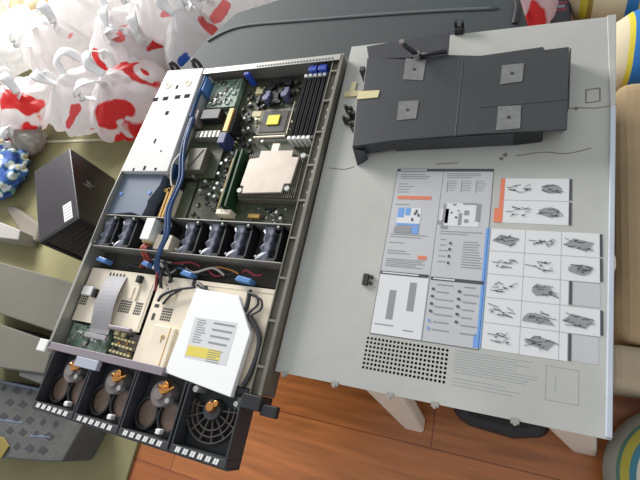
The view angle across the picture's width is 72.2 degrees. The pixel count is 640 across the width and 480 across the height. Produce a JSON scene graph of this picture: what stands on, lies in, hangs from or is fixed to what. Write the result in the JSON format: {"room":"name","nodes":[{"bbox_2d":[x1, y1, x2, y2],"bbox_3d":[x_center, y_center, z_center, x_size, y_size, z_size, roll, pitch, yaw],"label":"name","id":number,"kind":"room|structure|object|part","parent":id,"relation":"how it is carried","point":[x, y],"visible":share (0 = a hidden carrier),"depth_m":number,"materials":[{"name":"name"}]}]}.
{"room":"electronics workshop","nodes":[
{"label":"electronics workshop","id":0,"kind":"room"},
{"bbox_2d":[128,14,639,479],"bbox_3d":[-0.388,-0.679,1.649,5.800,0.020,5.600,4,69,23],"label":"floor","id":1,"kind":"structure","parent":0,"point":[321,431],"depth_m":0.94,"materials":[{"name":"laminate"}]},
{"bbox_2d":[0,69,138,479],"bbox_3d":[-1.301,-0.374,1.857,3.400,0.011,4.200,4,69,23],"label":"floor mat","id":2,"kind":"object","parent":1,"relation":"on","point":[113,459],"visible":0.02,"depth_m":1.50,"materials":[{"name":"fabric"}]},
{"bbox_2d":[0,141,30,200],"bbox_3d":[-1.273,-0.272,1.726,0.350,0.118,0.278,4,69,23],"label":"floral bag","id":3,"kind":"object","parent":2,"relation":"on","point":[14,163],"visible":0.91,"depth_m":1.66,"materials":[{"name":"blue fabric"}]},
{"bbox_2d":[0,222,36,246],"bbox_3d":[-1.155,-0.027,1.597,0.324,0.072,0.056,8,70,25],"label":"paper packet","id":4,"kind":"object","parent":2,"relation":"on","point":[8,234],"visible":0.85,"depth_m":1.53,"materials":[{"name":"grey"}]},
{"bbox_2d":[0,0,42,77],"bbox_3d":[-1.426,-0.919,1.991,0.410,0.274,0.378,4,69,23],"label":"plastic bag","id":5,"kind":"object","parent":2,"relation":"on","point":[11,57],"visible":0.56,"depth_m":1.92,"materials":[{"name":"white plastic"}]},
{"bbox_3d":[-1.434,-1.025,1.941,0.065,0.101,0.136,25,78,29],"label":"handle","id":6,"kind":"part","parent":5,"relation":"part of","materials":[{"name":"white plastic"}]},
{"bbox_2d":[7,205,38,242],"bbox_3d":[-1.095,-0.058,1.616,0.284,0.022,0.076,25,78,29],"label":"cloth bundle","id":7,"kind":"object","parent":2,"relation":"on","point":[24,222],"visible":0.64,"depth_m":1.60,"materials":[{"name":"beige fabric"}]},
{"bbox_2d":[0,125,47,156],"bbox_3d":[-1.192,-0.411,1.733,0.212,0.162,0.158,4,69,23],"label":"plastic bag","id":8,"kind":"object","parent":2,"relation":"on","point":[34,141],"visible":0.76,"depth_m":1.70,"materials":[{"name":"white plastic"}]},
{"bbox_3d":[-1.183,-0.389,1.683,0.061,0.101,0.087,4,69,23],"label":"handle","id":9,"kind":"part","parent":8,"relation":"part of","materials":[{"name":"white plastic"}]},
{"bbox_2d":[0,0,47,12],"bbox_3d":[-1.410,-1.203,2.123,0.445,0.257,0.394,4,69,23],"label":"plastic bag","id":10,"kind":"object","parent":2,"relation":"on","point":[31,4],"visible":0.13,"depth_m":2.03,"materials":[{"name":"white"}]},
{"bbox_2d":[0,66,53,138],"bbox_3d":[-1.231,-0.555,1.768,0.384,0.239,0.320,4,69,23],"label":"plastic bag","id":11,"kind":"object","parent":2,"relation":"on","point":[24,101],"visible":0.66,"depth_m":1.69,"materials":[{"name":"white plastic"}]},
{"bbox_3d":[-1.274,-0.636,1.741,0.065,0.101,0.119,4,69,23],"label":"handle","id":12,"kind":"part","parent":11,"relation":"part of","materials":[{"name":"white plastic"}]},
{"bbox_3d":[-1.185,-0.587,1.683,0.126,0.101,0.064,19,75,28],"label":"handle","id":13,"kind":"part","parent":11,"relation":"part of","materials":[{"name":"white plastic"}]},
{"bbox_2d":[0,324,59,373],"bbox_3d":[-0.888,0.326,1.296,0.438,0.132,0.120,4,69,23],"label":"carton","id":14,"kind":"object","parent":2,"relation":"on","point":[18,351],"visible":0.54,"depth_m":1.20,"materials":[{"name":"grey cardboard"}]},
{"bbox_2d":[0,262,72,330],"bbox_3d":[-0.911,0.175,1.367,0.587,0.142,0.151,7,70,24],"label":"carton","id":15,"kind":"object","parent":2,"relation":"on","point":[34,298],"visible":0.44,"depth_m":1.25,"materials":[{"name":"grey cardboard"}]},
{"bbox_2d":[10,0,89,77],"bbox_3d":[-1.059,-0.803,1.772,0.329,0.308,0.335,-46,59,-3],"label":"plastic bag","id":16,"kind":"object","parent":2,"relation":"on","point":[45,35],"visible":0.56,"depth_m":1.68,"materials":[{"name":"white plastic"}]},
{"bbox_3d":[-1.114,-0.771,1.658,0.118,0.101,0.064,-46,59,-3],"label":"handle","id":17,"kind":"part","parent":16,"relation":"part of","materials":[{"name":"white plastic"}]},
{"bbox_3d":[-1.023,-0.839,1.653,0.123,0.101,0.065,24,78,29],"label":"handle","id":18,"kind":"part","parent":16,"relation":"part of","materials":[{"name":"white plastic"}]},
{"bbox_3d":[-1.079,-1.360,2.217,3.400,0.008,2.055,4,69,23],"label":"mat panel","id":19,"kind":"part","parent":2,"relation":"part of","materials":[{"name":"white plastic"}]},
{"bbox_2d":[0,380,105,461],"bbox_3d":[-0.814,0.496,1.212,0.527,0.092,0.191,-3,66,21],"label":"tray","id":20,"kind":"object","parent":2,"relation":"on","point":[30,433],"visible":0.74,"depth_m":1.13,"materials":[{"name":"plastic"}]},
{"bbox_2d":[0,437,8,457],"bbox_3d":[-0.878,0.549,1.156,0.160,0.004,0.057,-7,65,19],"label":"cloth","id":21,"kind":"object","parent":20,"relation":"on","point":[4,445],"visible":1,"depth_m":1.14,"materials":[{"name":"yellow fabric"}]},
{"bbox_2d":[19,351,53,383],"bbox_3d":[-0.744,0.339,1.180,0.149,0.033,0.088,4,69,23],"label":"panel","id":22,"kind":"object","parent":20,"relation":"on","point":[36,377],"visible":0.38,"depth_m":1.16,"materials":[{"name":"grey metal"}]},
{"bbox_2d":[29,47,99,136],"bbox_3d":[-0.883,-0.531,1.609,0.276,0.257,0.300,4,69,23],"label":"plastic bag","id":23,"kind":"object","parent":2,"relation":"on","point":[64,112],"visible":0.7,"depth_m":1.54,"materials":[{"name":"white plastic"}]},
{"bbox_3d":[-0.970,-0.568,1.569,0.063,0.101,0.105,-45,59,-2],"label":"handle","id":24,"kind":"part","parent":23,"relation":"part of","materials":[{"name":"white plastic"}]},
{"bbox_3d":[-0.885,-0.620,1.559,0.111,0.101,0.064,-37,59,3],"label":"handle","id":25,"kind":"part","parent":23,"relation":"part of","materials":[{"name":"white plastic"}]},
{"bbox_2d":[35,149,114,260],"bbox_3d":[-0.766,-0.104,1.406,0.146,0.192,0.294,-30,60,7],"label":"box","id":26,"kind":"object","parent":2,"relation":"on","point":[72,193],"visible":0.7,"depth_m":1.33,"materials":[{"name":"black cardboard"}]},
{"bbox_3d":[-0.712,0.009,1.333,0.145,0.189,0.004,-30,60,7],"label":"frame","id":27,"kind":"part","parent":26,"relation":"part of","materials":[{"name":"black plastic"}]},
{"bbox_2d":[57,226,93,255],"bbox_3d":[-0.709,0.011,1.342,0.105,0.130,0.002,-30,60,7],"label":"grille","id":28,"kind":"object","parent":26,"relation":"attached to","point":[75,242],"depth_m":1.31,"materials":[{"name":"grey plastic"}]},
{"bbox_2d":[48,0,127,40],"bbox_3d":[-0.935,-0.957,1.772,0.411,0.342,0.330,4,69,23],"label":"plastic bag","id":29,"kind":"object","parent":2,"relation":"on","point":[80,14],"visible":0.24,"depth_m":1.67,"materials":[{"name":"white plastic"}]},
{"bbox_2d":[89,0,128,70],"bbox_3d":[-0.707,-0.731,1.599,0.287,0.308,0.309,4,69,23],"label":"plastic bag","id":30,"kind":"object","parent":2,"relation":"on","point":[117,17],"visible":0.4,"depth_m":1.51,"materials":[{"name":"white plastic"}]},
{"bbox_3d":[-0.702,-0.730,1.475,0.062,0.101,0.116,-18,62,14],"label":"handle","id":31,"kind":"part","parent":30,"relation":"part of","materials":[{"name":"white plastic"}]},
{"bbox_3d":[-0.712,-0.829,1.524,0.114,0.101,0.064,-35,59,4],"label":"handle","id":32,"kind":"part","parent":30,"relation":"part of","materials":[{"name":"white plastic"}]},
{"bbox_2d":[73,49,165,142],"bbox_3d":[-0.671,-0.498,1.498,0.290,0.274,0.337,4,69,23],"label":"plastic bag","id":33,"kind":"object","parent":2,"relation":"on","point":[121,99],"visible":0.76,"depth_m":1.43,"materials":[{"name":"white plastic"}]},
{"bbox_3d":[-0.735,-0.481,1.415,0.112,0.101,0.064,-28,60,8],"label":"handle","id":34,"kind":"part","parent":33,"relation":"part of","materials":[{"name":"white plastic"}]},
{"bbox_3d":[-0.729,-0.584,1.460,0.062,0.101,0.119,-10,64,18],"label":"handle","id":35,"kind":"part","parent":33,"relation":"part of","materials":[{"name":"white plastic"}]},
{"bbox_2d":[103,11,169,73],"bbox_3d":[-0.619,-0.688,1.563,0.230,0.274,0.230,4,69,23],"label":"plastic bag","id":36,"kind":"object","parent":2,"relation":"on","point":[140,46],"visible":0.43,"depth_m":1.49,"materials":[{"name":"white plastic"}]},
{"bbox_3d":[-0.682,-0.683,1.486,0.087,0.101,0.062,-22,61,11],"label":"handle","id":37,"kind":"part","parent":36,"relation":"part of","materials":[{"name":"white plastic"}]},
{"bbox_3d":[-0.603,-0.699,1.462,0.061,0.101,0.094,-28,60,8],"label":"handle","id":38,"kind":"part","parent":36,"relation":"part of","materials":[{"name":"white plastic"}]},
{"bbox_2d":[121,0,185,46],"bbox_3d":[-0.539,-0.825,1.554,0.343,0.342,0.312,31,81,30],"label":"plastic bag","id":39,"kind":"object","parent":2,"relation":"on","point":[153,21],"visible":0.2,"depth_m":1.46,"materials":[{"name":"white plastic"}]},
{"bbox_3d":[-0.606,-0.815,1.435,0.118,0.101,0.064,-41,59,0],"label":"handle","id":40,"kind":"part","parent":39,"relation":"part of","materials":[{"name":"white plastic"}]},
{"bbox_2d":[154,0,217,69],"bbox_3d":[-0.425,-0.681,1.473,0.239,0.291,0.264,-11,64,17],"label":"plastic bag","id":41,"kind":"object","parent":2,"relation":"on","point":[187,31],"visible":0.47,"depth_m":1.40,"materials":[{"name":"white plastic"}]},
{"bbox_3d":[-0.480,-0.767,1.423,0.061,0.101,0.107,4,69,23],"label":"handle","id":42,"kind":"part","parent":41,"relation":"part of","materials":[{"name":"white plastic"}]},
{"bbox_3d":[-0.409,-0.743,1.384,0.096,0.101,0.063,4,69,23],"label":"handle","id":43,"kind":"part","parent":41,"relation":"part of","materials":[{"name":"white plastic"}]},
{"bbox_2d":[182,0,192,10],"bbox_3d":[-0.368,-0.762,1.518,0.189,0.239,0.192,22,77,28],"label":"plastic bag","id":44,"kind":"object","parent":2,"relation":"on","point":[186,2],"visible":0.02,"depth_m":1.43,"materials":[{"name":"white plastic"}]},
{"bbox_2d":[192,0,268,28],"bbox_3d":[-0.301,-0.810,1.472,0.314,0.308,0.310,4,69,23],"label":"plastic bag","id":45,"kind":"object","parent":2,"relation":"on","point":[219,12],"visible":0.24,"depth_m":1.39,"materials":[{"name":"white plastic"}]},
{"bbox_2d":[181,0,527,69],"bbox_3d":[0.045,-0.252,1.054,0.797,0.356,0.595,4,69,23],"label":"case","id":46,"kind":"object","parent":2,"relation":"on","point":[278,30],"visible":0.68,"depth_m":0.95,"materials":[{"name":"plastic"}]},
{"bbox_2d":[32,53,347,470],"bbox_3d":[-0.232,-0.039,0.834,0.514,0.056,0.775,4,69,23],"label":"server","id":47,"kind":"object","parent":46,"relation":"on","point":[168,332],"visible":1,"depth_m":0.80,"materials":[{"name":"metal"}]},
{"bbox_3d":[-0.420,-0.011,0.908,0.018,0.032,0.065,4,69,23],"label":"frame","id":48,"kind":"part","parent":47,"relation":"part of","materials":[{"name":"black plastic"}]},
{"bbox_3d":[-0.390,0.113,0.847,0.172,0.017,0.110,4,69,23],"label":"drive plate","id":49,"kind":"part","parent":47,"relation":"part of","materials":[{"name":"metal"}]},
{"bbox_3d":[-0.374,-0.008,0.888,0.018,0.032,0.065,4,69,23],"label":"frame","id":50,"kind":"part","parent":47,"relation":"part of","materials":[{"name":"black plastic"}]},
{"bbox_2d":[142,240,153,244],"bbox_3d":[-0.333,0.005,0.853,0.018,0.016,0.004,4,69,23],"label":"socket","id":51,"kind":"object","parent":47,"relation":"attached to","point":[146,242],"depth_m":0.85,"materials":[{"name":"beige"}]},
{"bbox_3d":[-0.342,-0.406,1.029,0.025,0.030,0.013,4,69,23],"label":"handle","id":52,"kind":"part","parent":47,"relation":"part of","materials":[{"name":"black plastic"}]},
{"bbox_3d":[-0.284,-0.403,1.004,0.025,0.030,0.013,4,69,23],"label":"handle","id":53,"kind":"part","parent":47,"relation":"part of","materials":[{"name":"black plastic"}]},
{"bbox_3d":[-0.228,0.002,0.825,0.018,0.032,0.065,4,69,23],"label":"frame","id":54,"kind":"part","parent":47,"relation":"part of","materials":[{"name":"black plastic"}]},
{"bbox_3d":[-0.253,-0.163,0.905,0.044,0.018,0.052,4,69,23],"label":"shield plate","id":55,"kind":"part","parent":47,"relation":"part of","materials":[{"name":"metal"}]},
{"bbox_3d":[-0.194,0.150,0.752,0.252,0.017,0.160,4,69,23],"label":"drive plate","id":56,"kind":"part","parent":47,"relation":"part of","materials":[{"name":"metal"}]},
{"bbox_3d":[-0.178,0.005,0.803,0.018,0.032,0.065,4,69,23],"label":"frame","id":57,"kind":"part","parent":47,"relation":"part of","materials":[{"name":"black plastic"}]},
{"bbox_3d":[-0.128,0.009,0.782,0.018,0.032,0.065,4,69,23],"label":"frame","id":58,"kind":"part","parent":47,"relation":"part of","materials":[{"name":"black plastic"}]},
{"bbox_3d":[-0.108,-0.296,0.915,0.014,0.022,0.027,4,69,23],"label":"purple post","id":59,"kind":"part","parent":47,"relation":"part of","materials":[{"name":"blue"}]},
{"bbox_3d":[-0.093,-0.125,0.813,0.108,0.005,0.092,4,69,23],"label":"cap plate","id":60,"kind":"part","parent":47,"relation":"part of","materials":[{"name":"metal"}]},
{"bbox_2d":[253,101,294,138],"bbox_3d":[-0.092,-0.243,0.889,0.074,0.004,0.087,3,68,23],"label":"socket","id":61,"kind":"object","parent":47,"relation":"attached to","point":[273,119],"depth_m":0.89,"materials":[{"name":"grey metal"}]},
{"bbox_3d":[-0.100,-0.357,0.931,0.332,0.043,0.014,4,69,23],"label":"panel","id":62,"kind":"part","parent":47,"relation":"part of","materials":[{"name":"metal"}]},
{"bbox_3d":[-0.072,0.013,0.758,0.018,0.032,0.065,4,69,23],"label":"frame","id":63,"kind":"part","parent":47,"relation":"part of","materials":[{"name":"black plastic"}]},
{"bbox_3d":[-0.069,-0.299,0.901,0.014,0.022,0.027,4,69,23],"label":"purple post","id":64,"kind":"part","parent":47,"relation":"part of","materials":[{"name":"blue"}]},
{"bbox_2d":[275,14,616,439],"bbox_3d":[0.204,-0.073,0.689,0.445,0.032,0.639,4,69,23],"label":"cover","id":65,"kind":"object","parent":46,"relation":"on","point":[473,279],"visible":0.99,"depth_m":0.63,"materials":[{"name":"metal"}]},
{"bbox_3d":[0.156,0.040,0.644,0.133,0.001,0.213,4,69,23],"label":"diagram panel","id":66,"kind":"part","parent":65,"relation":"part of","materials":[{"name":"white paper"}]},
{"bbox_2d":[342,32,570,165],"bbox_3d":[0.204,-0.248,0.715,0.358,0.068,0.251,4,69,23],"label":"air duct","id":67,"kind":"object","parent":65,"relation":"on","point":[414,92],"visible":1,"depth_m":0.70,"materials":[{"name":"grey plastic"}]},
{"bbox_3d":[0.175,-0.324,0.743,0.075,0.034,0.013,4,69,23],"label":"rod","id":68,"kind":"part","parent":67,"relation":"part of","materials":[{"name":"black plastic"}]},
{"bbox_2d":[454,19,464,34],"bbox_3d":[0.250,-0.380,0.789,0.016,0.028,0.016,4,69,23],"label":"clip","id":69,"kind":"object","parent":65,"relation":"attached to","point":[458,30],"visible":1,"depth_m":0.79,"materials":[{"name":"black plastic"}]},
{"bbox_2d":[451,349,536,394],"bbox_3d":[0.221,0.170,0.560,0.099,0.001,0.046,4,69,23],"label":"print","id":70,"kind":"object","parent":65,"relation":"on","point":[473,371],"depth_m":0.56,"materials":[{"name":"grey"}]},
{"bbox_2d":[367,255,615,455],"bbox_3d":[0.293,0.194,0.751,0.374,0.376,0.306,4,69,23],"label":"plastic stool","id":71,"kind":"object","parent":1,"relation":"on","point":[406,411],"visible":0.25,"depth_m":0.74,"materials":[{"name":"white plastic"}]},
{"bbox_3d":[0.134,0.290,0.786,0.068,0.350,0.086,4,69,23],"label":"leg","id":72,"kind":"part","parent":71,"relation":"part of","materials":[{"name":"white plastic"}]},
{"bbox_3d":[0.391,0.291,0.683,0.138,0.350,0.044,25,78,29],"label":"leg","id":73,"kind":"part","parent":71,"relation":"part of","materials":[{"name":"white plastic"}]},
{"bbox_2d":[454,408,548,438],"bbox_3d":[0.354,0.331,0.858,0.175,0.045,0.097,4,69,23],"label":"pouch","id":74,"kind":"object","parent":1,"relation":"on","point":[501,426],"visible":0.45,"depth_m":0.83,"materials":[{"name":"black fabric"}]},
{"bbox_2d":[520,0,558,25],"bbox_3d":[0.513,-0.600,1.112,0.166,0.222,0.207,4,69,23],"label":"plastic bag","id":75,"kind":"object","parent":1,"relation":"on","point":[537,12],"visible":0.25,"depth_m":1.07,"materials":[{"name":"white"}]},
{"bbox_2d":[550,0,570,22],"bbox_3d":[0.608,-0.590,1.147,0.073,0.090,0.188,4,69,23],"label":"packet","id":76,"kind":"object","parent":1,"relation":"on","point":[563,12],"visible":0.31,"depth_m":1.08,"materials":[{"name":"grey plastic"}]},
{"bbox_2d":[568,0,639,21],"bbox_3d":[0.910,-0.546,0.959,0.669,0.173,0.173,14,73,26],"label":"bolster pillow","id":77,"kind":"object","parent":1,"relation":"on","point":[580,9],"visible":0.45,"depth_m":1.03,"materials":[{"name":"beige fabric"}]},
{"bbox_2d":[602,412,639,479],"bbox_3d":[0.594,0.396,0.694,0.250,0.110,0.250,4,69,23],"label":"round cushion","id":78,"kind":"object","parent":1,"relation":"on","point":[621,457],"visible":0.98,"depth_m":0.72,"materials":[{"name":"fabric"}]},
{"bbox_2d":[613,84,639,347],"bbox_3d":[0.840,-0.038,0.769,0.575,0.150,0.540,4,69,23],"label":"folded blanket","id":79,"kind":"object","parent":1,"relation":"on","point":[627,148],"visible":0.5,"depth_m":0.80,"materials":[{"name":"beige fabric"}]},
{"bbox_2d":[613,345,639,398],"bbox_3d":[0.771,0.249,0.673,0.588,0.140,0.072,4,69,23],"label":"folded blanket","id":80,"kind":"object","parent":1,"relation":"on","point":[626,359],"visible":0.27,"depth_m":0.72,"materials":[{"name":"beige fabric"}]},
{"bbox_2d":[616,9,639,91],"bbox_3d":[0.894,-0.376,0.874,0.602,0.203,0.205,9,71,25],"label":"bolster pillow","id":81,"kind":"object","parent":1,"relation":"on","point":[628,27],"visible":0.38,"depth_m":0.92,"materials":[{"name":"beige fabric"}]}
]}

